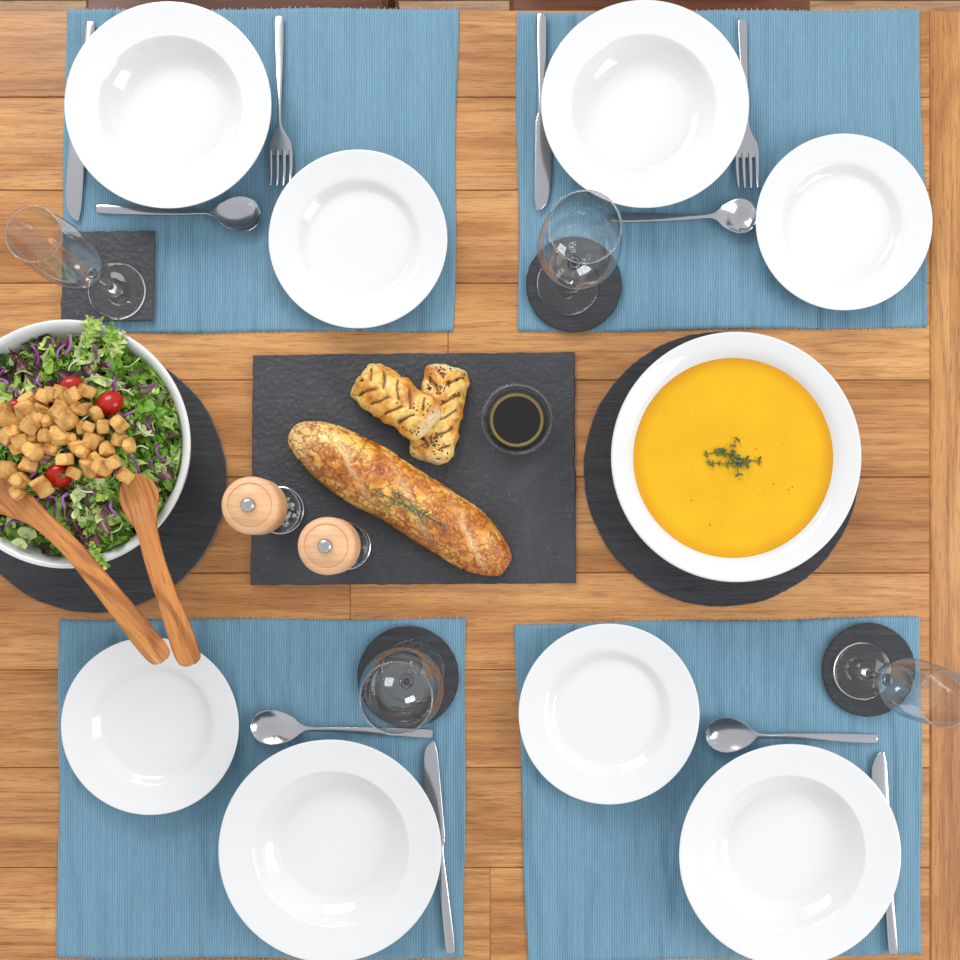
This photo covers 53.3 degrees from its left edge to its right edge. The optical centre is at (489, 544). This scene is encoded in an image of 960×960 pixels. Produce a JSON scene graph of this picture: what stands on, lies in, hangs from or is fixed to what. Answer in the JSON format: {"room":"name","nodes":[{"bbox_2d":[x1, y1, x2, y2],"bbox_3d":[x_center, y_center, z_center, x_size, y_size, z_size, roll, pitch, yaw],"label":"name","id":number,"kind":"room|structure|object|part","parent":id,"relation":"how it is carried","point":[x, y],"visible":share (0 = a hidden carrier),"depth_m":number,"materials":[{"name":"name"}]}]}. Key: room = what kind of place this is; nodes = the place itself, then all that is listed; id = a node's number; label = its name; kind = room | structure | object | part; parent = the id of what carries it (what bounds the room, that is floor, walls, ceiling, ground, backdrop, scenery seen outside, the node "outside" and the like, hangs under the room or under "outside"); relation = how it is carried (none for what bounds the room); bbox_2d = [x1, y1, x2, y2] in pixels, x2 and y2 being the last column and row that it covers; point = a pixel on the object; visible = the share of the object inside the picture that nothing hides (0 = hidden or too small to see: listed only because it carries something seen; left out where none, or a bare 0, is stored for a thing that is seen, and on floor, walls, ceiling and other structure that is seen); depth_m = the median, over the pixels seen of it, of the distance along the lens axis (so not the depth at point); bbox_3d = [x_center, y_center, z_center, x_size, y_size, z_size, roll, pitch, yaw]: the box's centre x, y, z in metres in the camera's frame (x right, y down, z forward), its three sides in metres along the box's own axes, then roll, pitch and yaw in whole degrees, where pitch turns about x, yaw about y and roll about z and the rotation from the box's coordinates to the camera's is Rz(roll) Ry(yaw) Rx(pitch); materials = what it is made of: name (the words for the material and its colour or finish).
{"room":"dining room","nodes":[
{"label":"dining room","id":0,"kind":"room"},
{"bbox_2d":[0,0,959,10],"bbox_3d":[-0.011,-0.145,1.860,4.400,0.020,4.058,0,90,0],"label":"floor","id":1,"kind":"structure","parent":0,"point":[5,5],"depth_m":1.85,"materials":[{"name":"brown wood"}]},
{"bbox_2d":[86,0,399,9],"bbox_3d":[-0.371,-0.747,1.375,0.440,0.950,0.425,0,90,0],"label":"dining chair","id":2,"kind":"object","parent":1,"relation":"on","point":[90,4],"visible":0.02,"depth_m":1.40,"materials":[{"name":"brown wood"}]},
{"bbox_2d":[0,11,959,959],"bbox_3d":[-0.138,-0.010,1.475,1.517,0.750,1.210,0,90,0],"label":"dining table","id":3,"kind":"object","parent":1,"relation":"on","point":[897,553],"visible":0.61,"depth_m":1.10,"materials":[{"name":"brown wood"}]},
{"bbox_2d":[0,368,226,612],"bbox_3d":[-0.454,-0.074,1.097,0.304,0.006,0.304,0,90,0],"label":"trivet","id":4,"kind":"object","parent":3,"relation":"on","point":[191,526],"depth_m":1.09,"materials":[{"name":"black stone"}]},
{"bbox_2d":[0,320,190,568],"bbox_3d":[-0.443,-0.106,1.046,0.260,0.095,0.260,-33,90,0],"label":"salad bowl","id":5,"kind":"object","parent":4,"relation":"on","point":[59,329],"visible":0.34,"depth_m":1.00,"materials":[{"name":"white ceramic"}]},
{"bbox_2d":[0,315,181,569],"bbox_3d":[-0.439,-0.111,1.014,0.236,0.120,0.249,39,90,0],"label":"salad","id":6,"kind":"object","parent":5,"relation":"in","point":[80,417],"visible":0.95,"depth_m":0.99,"materials":[{"name":"green plant"}]},
{"bbox_2d":[0,478,169,664],"bbox_3d":[-0.424,0.021,0.972,0.273,0.029,0.044,45,90,0],"label":"server","id":7,"kind":"object","parent":6,"relation":"on","point":[28,510],"visible":0.99,"depth_m":0.97,"materials":[{"name":"brown wood"}]},
{"bbox_2d":[119,474,200,666],"bbox_3d":[-0.334,0.024,0.975,0.041,0.024,0.205,-19,90,0],"label":"server","id":8,"kind":"object","parent":6,"relation":"on","point":[139,500],"visible":1,"depth_m":0.97,"materials":[{"name":"brown wood"}]},
{"bbox_2d":[63,7,458,334],"bbox_3d":[-0.264,-0.430,1.098,0.457,0.003,0.385,0,90,0],"label":"placemat","id":9,"kind":"object","parent":3,"relation":"on","point":[384,80],"visible":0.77,"depth_m":1.10,"materials":[{"name":"blue fabric"}]},
{"bbox_2d":[66,21,94,220],"bbox_3d":[-0.468,-0.484,1.093,0.020,0.006,0.228,5,90,0],"label":"table knife","id":10,"kind":"object","parent":9,"relation":"on","point":[75,170],"visible":0.56,"depth_m":1.09,"materials":[{"name":"silver metal"}]},
{"bbox_2d":[61,231,156,321],"bbox_3d":[-0.436,-0.307,1.093,0.108,0.005,0.104,0,90,0],"label":"coaster","id":11,"kind":"object","parent":9,"relation":"on","point":[137,249],"depth_m":1.09,"materials":[{"name":"black stone"}]},
{"bbox_2d":[4,205,145,319],"bbox_3d":[-0.425,-0.290,0.990,0.066,0.201,0.066,0,90,0],"label":"champagne flute","id":12,"kind":"object","parent":11,"relation":"on","point":[116,290],"visible":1,"depth_m":1.09,"materials":[{"name":"clear glass"}]},
{"bbox_2d":[64,1,270,208],"bbox_3d":[-0.356,-0.486,1.076,0.229,0.039,0.229,0,90,0],"label":"plate","id":13,"kind":"object","parent":9,"relation":"on","point":[167,104],"visible":1,"depth_m":1.06,"materials":[{"name":"white ceramic"}]},
{"bbox_2d":[96,196,260,230],"bbox_3d":[-0.356,-0.380,1.091,0.191,0.010,0.040,3,90,0],"label":"spoon","id":14,"kind":"object","parent":9,"relation":"on","point":[240,213],"visible":1,"depth_m":1.09,"materials":[{"name":"silver metal"}]},
{"bbox_2d":[268,16,292,185],"bbox_3d":[-0.240,-0.507,1.091,0.028,0.009,0.196,-1,90,0],"label":"fork","id":15,"kind":"object","parent":9,"relation":"on","point":[279,143],"visible":1,"depth_m":1.09,"materials":[{"name":"silver metal"}]},
{"bbox_2d":[269,149,446,327],"bbox_3d":[-0.148,-0.344,1.085,0.201,0.021,0.201,-38,90,0],"label":"plate","id":16,"kind":"object","parent":9,"relation":"on","point":[358,238],"visible":1,"depth_m":1.08,"materials":[{"name":"white ceramic"}]},
{"bbox_2d":[57,616,466,959],"bbox_3d":[-0.262,0.280,1.098,0.471,0.004,0.399,0,90,0],"label":"placemat","id":17,"kind":"object","parent":3,"relation":"on","point":[130,885],"visible":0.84,"depth_m":1.10,"materials":[{"name":"blue fabric"}]},
{"bbox_2d":[61,638,238,814],"bbox_3d":[-0.382,0.203,1.085,0.200,0.021,0.200,30,90,0],"label":"plate","id":18,"kind":"object","parent":17,"relation":"on","point":[143,737],"visible":0.94,"depth_m":1.08,"materials":[{"name":"white ceramic"}]},
{"bbox_2d":[218,740,440,959],"bbox_3d":[-0.177,0.338,1.076,0.246,0.039,0.246,0,90,0],"label":"plate","id":19,"kind":"object","parent":17,"relation":"on","point":[328,849],"visible":1,"depth_m":1.06,"materials":[{"name":"white ceramic"}]},
{"bbox_2d":[251,710,432,744],"bbox_3d":[-0.169,0.211,1.091,0.207,0.010,0.040,3,90,0],"label":"spoon","id":20,"kind":"object","parent":17,"relation":"on","point":[271,727],"visible":0.97,"depth_m":1.09,"materials":[{"name":"silver metal"}]},
{"bbox_2d":[357,626,458,727],"bbox_3d":[-0.093,0.151,1.093,0.116,0.005,0.117,0,90,0],"label":"coaster","id":21,"kind":"object","parent":17,"relation":"on","point":[388,708],"depth_m":1.09,"materials":[{"name":"black stone"}]},
{"bbox_2d":[359,640,443,735],"bbox_3d":[-0.088,0.144,0.992,0.084,0.197,0.084,0,90,0],"label":"wine glass","id":22,"kind":"object","parent":21,"relation":"on","point":[412,670],"visible":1,"depth_m":1.09,"materials":[{"name":"clear glass"}]},
{"bbox_2d":[423,741,454,952],"bbox_3d":[-0.059,0.345,1.093,0.020,0.006,0.242,-6,90,0],"label":"table knife","id":23,"kind":"object","parent":17,"relation":"on","point":[431,777],"visible":0.73,"depth_m":1.09,"materials":[{"name":"silver metal"}]},
{"bbox_2d":[250,352,576,584],"bbox_3d":[-0.088,-0.088,1.097,0.374,0.006,0.267,0,90,0],"label":"slate serving board","id":24,"kind":"object","parent":3,"relation":"on","point":[530,498],"visible":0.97,"depth_m":1.09,"materials":[{"name":"black stone"}]},
{"bbox_2d":[222,476,304,534],"bbox_3d":[-0.239,-0.040,1.016,0.058,0.154,0.058,0,90,0],"label":"salt mill","id":25,"kind":"object","parent":24,"relation":"on","point":[251,505],"visible":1,"depth_m":0.95,"materials":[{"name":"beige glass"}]},
{"bbox_3d":[-0.239,-0.040,1.089,0.052,0.008,0.052,0,90,0],"label":"glass","id":26,"kind":"part","parent":25,"relation":"part of","materials":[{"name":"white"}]},
{"bbox_2d":[298,517,370,574],"bbox_3d":[-0.163,0.001,1.016,0.058,0.154,0.058,0,90,0],"label":"pepper mill","id":27,"kind":"object","parent":24,"relation":"on","point":[326,545],"visible":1,"depth_m":0.95,"materials":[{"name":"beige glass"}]},
{"bbox_3d":[-0.163,0.001,1.089,0.052,0.008,0.052,0,90,0],"label":"glass","id":28,"kind":"part","parent":27,"relation":"part of","materials":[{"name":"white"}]},
{"bbox_2d":[351,363,440,440],"bbox_3d":[-0.105,-0.162,1.070,0.105,0.044,0.057,34,90,0],"label":"pastry","id":29,"kind":"object","parent":24,"relation":"on","point":[390,397],"visible":1,"depth_m":1.06,"materials":[{"name":"brown food"}]},
{"bbox_2d":[288,421,511,575],"bbox_3d":[-0.101,-0.056,1.069,0.291,0.050,0.076,31,90,0],"label":"baguette","id":30,"kind":"object","parent":24,"relation":"on","point":[350,464],"visible":0.99,"depth_m":1.05,"materials":[{"name":"brown food"}]},
{"bbox_2d":[372,488,445,528],"bbox_3d":[-0.088,-0.041,1.044,0.091,0.007,0.023,24,90,0],"label":"thyme sprig","id":31,"kind":"object","parent":30,"relation":"on","point":[411,509],"visible":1,"depth_m":1.04,"materials":[{"name":"green plant"}]},
{"bbox_2d":[409,364,469,464],"bbox_3d":[-0.058,-0.149,1.080,0.059,0.028,0.115,12,90,0],"label":"pastry","id":32,"kind":"object","parent":24,"relation":"on","point":[449,385],"visible":0.94,"depth_m":1.07,"materials":[{"name":"brown food"}]},
{"bbox_2d":[481,383,552,454],"bbox_3d":[0.030,-0.140,1.078,0.080,0.031,0.080,0,90,0],"label":"dip bowl","id":33,"kind":"object","parent":24,"relation":"on","point":[516,419],"visible":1,"depth_m":1.07,"materials":[{"name":"clear"}]},
{"bbox_2d":[611,332,860,581],"bbox_3d":[0.266,-0.095,1.063,0.270,0.062,0.270,-42,90,0],"label":"bowl","id":34,"kind":"object","parent":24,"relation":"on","point":[736,456],"visible":1,"depth_m":1.05,"materials":[{"name":"white ceramic"}]},
{"bbox_2d":[514,614,921,959],"bbox_3d":[0.264,0.281,1.098,0.473,0.004,0.405,0,90,0],"label":"placemat","id":35,"kind":"object","parent":3,"relation":"on","point":[602,881],"visible":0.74,"depth_m":1.10,"materials":[{"name":"blue fabric"}]},
{"bbox_2d":[519,624,698,803],"bbox_3d":[0.134,0.190,1.085,0.203,0.021,0.203,13,90,0],"label":"plate","id":36,"kind":"object","parent":35,"relation":"on","point":[609,713],"visible":1,"depth_m":1.08,"materials":[{"name":"white ceramic"}]},
{"bbox_2d":[679,744,900,959],"bbox_3d":[0.332,0.343,1.076,0.245,0.039,0.245,0,90,0],"label":"plate","id":37,"kind":"object","parent":35,"relation":"on","point":[787,851],"visible":1,"depth_m":1.06,"materials":[{"name":"white ceramic"}]},
{"bbox_2d":[706,718,877,751],"bbox_3d":[0.345,0.218,1.091,0.199,0.010,0.040,2,90,0],"label":"spoon","id":38,"kind":"object","parent":35,"relation":"on","point":[723,734],"visible":1,"depth_m":1.09,"materials":[{"name":"silver metal"}]},
{"bbox_2d":[821,623,914,716],"bbox_3d":[0.432,0.142,1.093,0.107,0.005,0.108,0,90,0],"label":"coaster","id":39,"kind":"object","parent":35,"relation":"on","point":[892,644],"visible":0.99,"depth_m":1.09,"materials":[{"name":"grey stone"}]},
{"bbox_2d":[833,642,959,727],"bbox_3d":[0.424,0.144,0.990,0.066,0.201,0.066,0,90,0],"label":"wine glass","id":40,"kind":"object","parent":39,"relation":"on","point":[861,670],"visible":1,"depth_m":1.09,"materials":[{"name":"clear glass"}]},
{"bbox_2d":[871,752,897,953],"bbox_3d":[0.451,0.352,1.093,0.020,0.006,0.231,-4,90,0],"label":"table knife","id":41,"kind":"object","parent":35,"relation":"on","point":[879,776],"visible":0.52,"depth_m":1.09,"materials":[{"name":"silver metal"}]},
{"bbox_2d":[583,331,857,606],"bbox_3d":[0.265,-0.087,1.097,0.316,0.006,0.316,0,90,0],"label":"trivet","id":42,"kind":"object","parent":3,"relation":"on","point":[617,533],"depth_m":1.09,"materials":[{"name":"black stone"}]},
{"bbox_2d":[516,7,927,333],"bbox_3d":[0.266,-0.430,1.098,0.476,0.004,0.380,0,90,0],"label":"placemat","id":43,"kind":"object","parent":3,"relation":"on","point":[812,74],"visible":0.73,"depth_m":1.10,"materials":[{"name":"blue fabric"}]},
{"bbox_2d":[535,13,551,210],"bbox_3d":[0.061,-0.495,1.093,0.020,0.006,0.224,0,90,0],"label":"table knife","id":44,"kind":"object","parent":43,"relation":"on","point":[543,151],"visible":0.77,"depth_m":1.09,"materials":[{"name":"silver metal"}]},
{"bbox_2d":[526,236,621,332],"bbox_3d":[0.096,-0.298,1.093,0.110,0.005,0.110,0,90,0],"label":"coaster","id":45,"kind":"object","parent":43,"relation":"on","point":[605,303],"depth_m":1.09,"materials":[{"name":"black stone"}]},
{"bbox_2d":[537,190,621,314],"bbox_3d":[0.089,-0.298,0.992,0.084,0.197,0.084,0,90,0],"label":"wine glass","id":46,"kind":"object","parent":45,"relation":"on","point":[567,283],"visible":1,"depth_m":1.09,"materials":[{"name":"clear glass"}]},
{"bbox_2d":[541,0,748,207],"bbox_3d":[0.171,-0.487,1.076,0.230,0.039,0.230,0,90,0],"label":"plate","id":47,"kind":"object","parent":43,"relation":"on","point":[645,103],"visible":1,"depth_m":1.06,"materials":[{"name":"white ceramic"}]},
{"bbox_2d":[612,198,755,232],"bbox_3d":[0.221,-0.374,1.091,0.164,0.010,0.040,0,90,0],"label":"spoon","id":48,"kind":"object","parent":43,"relation":"on","point":[736,215],"visible":0.99,"depth_m":1.09,"materials":[{"name":"silver metal"}]},
{"bbox_2d":[734,19,758,187],"bbox_3d":[0.291,-0.504,1.091,0.028,0.009,0.195,-2,90,0],"label":"fork","id":49,"kind":"object","parent":43,"relation":"on","point":[748,148],"visible":0.8,"depth_m":1.09,"materials":[{"name":"silver metal"}]},
{"bbox_2d":[756,133,932,309],"bbox_3d":[0.398,-0.363,1.085,0.199,0.021,0.199,-15,90,0],"label":"plate","id":50,"kind":"object","parent":43,"relation":"on","point":[844,221],"visible":1,"depth_m":1.08,"materials":[{"name":"white ceramic"}]},
{"bbox_2d":[509,0,809,10],"bbox_3d":[0.248,-0.747,1.375,0.440,0.950,0.425,0,90,0],"label":"dining chair","id":51,"kind":"object","parent":1,"relation":"on","point":[514,5],"visible":0.02,"depth_m":1.40,"materials":[{"name":"brown wood"}]}
]}

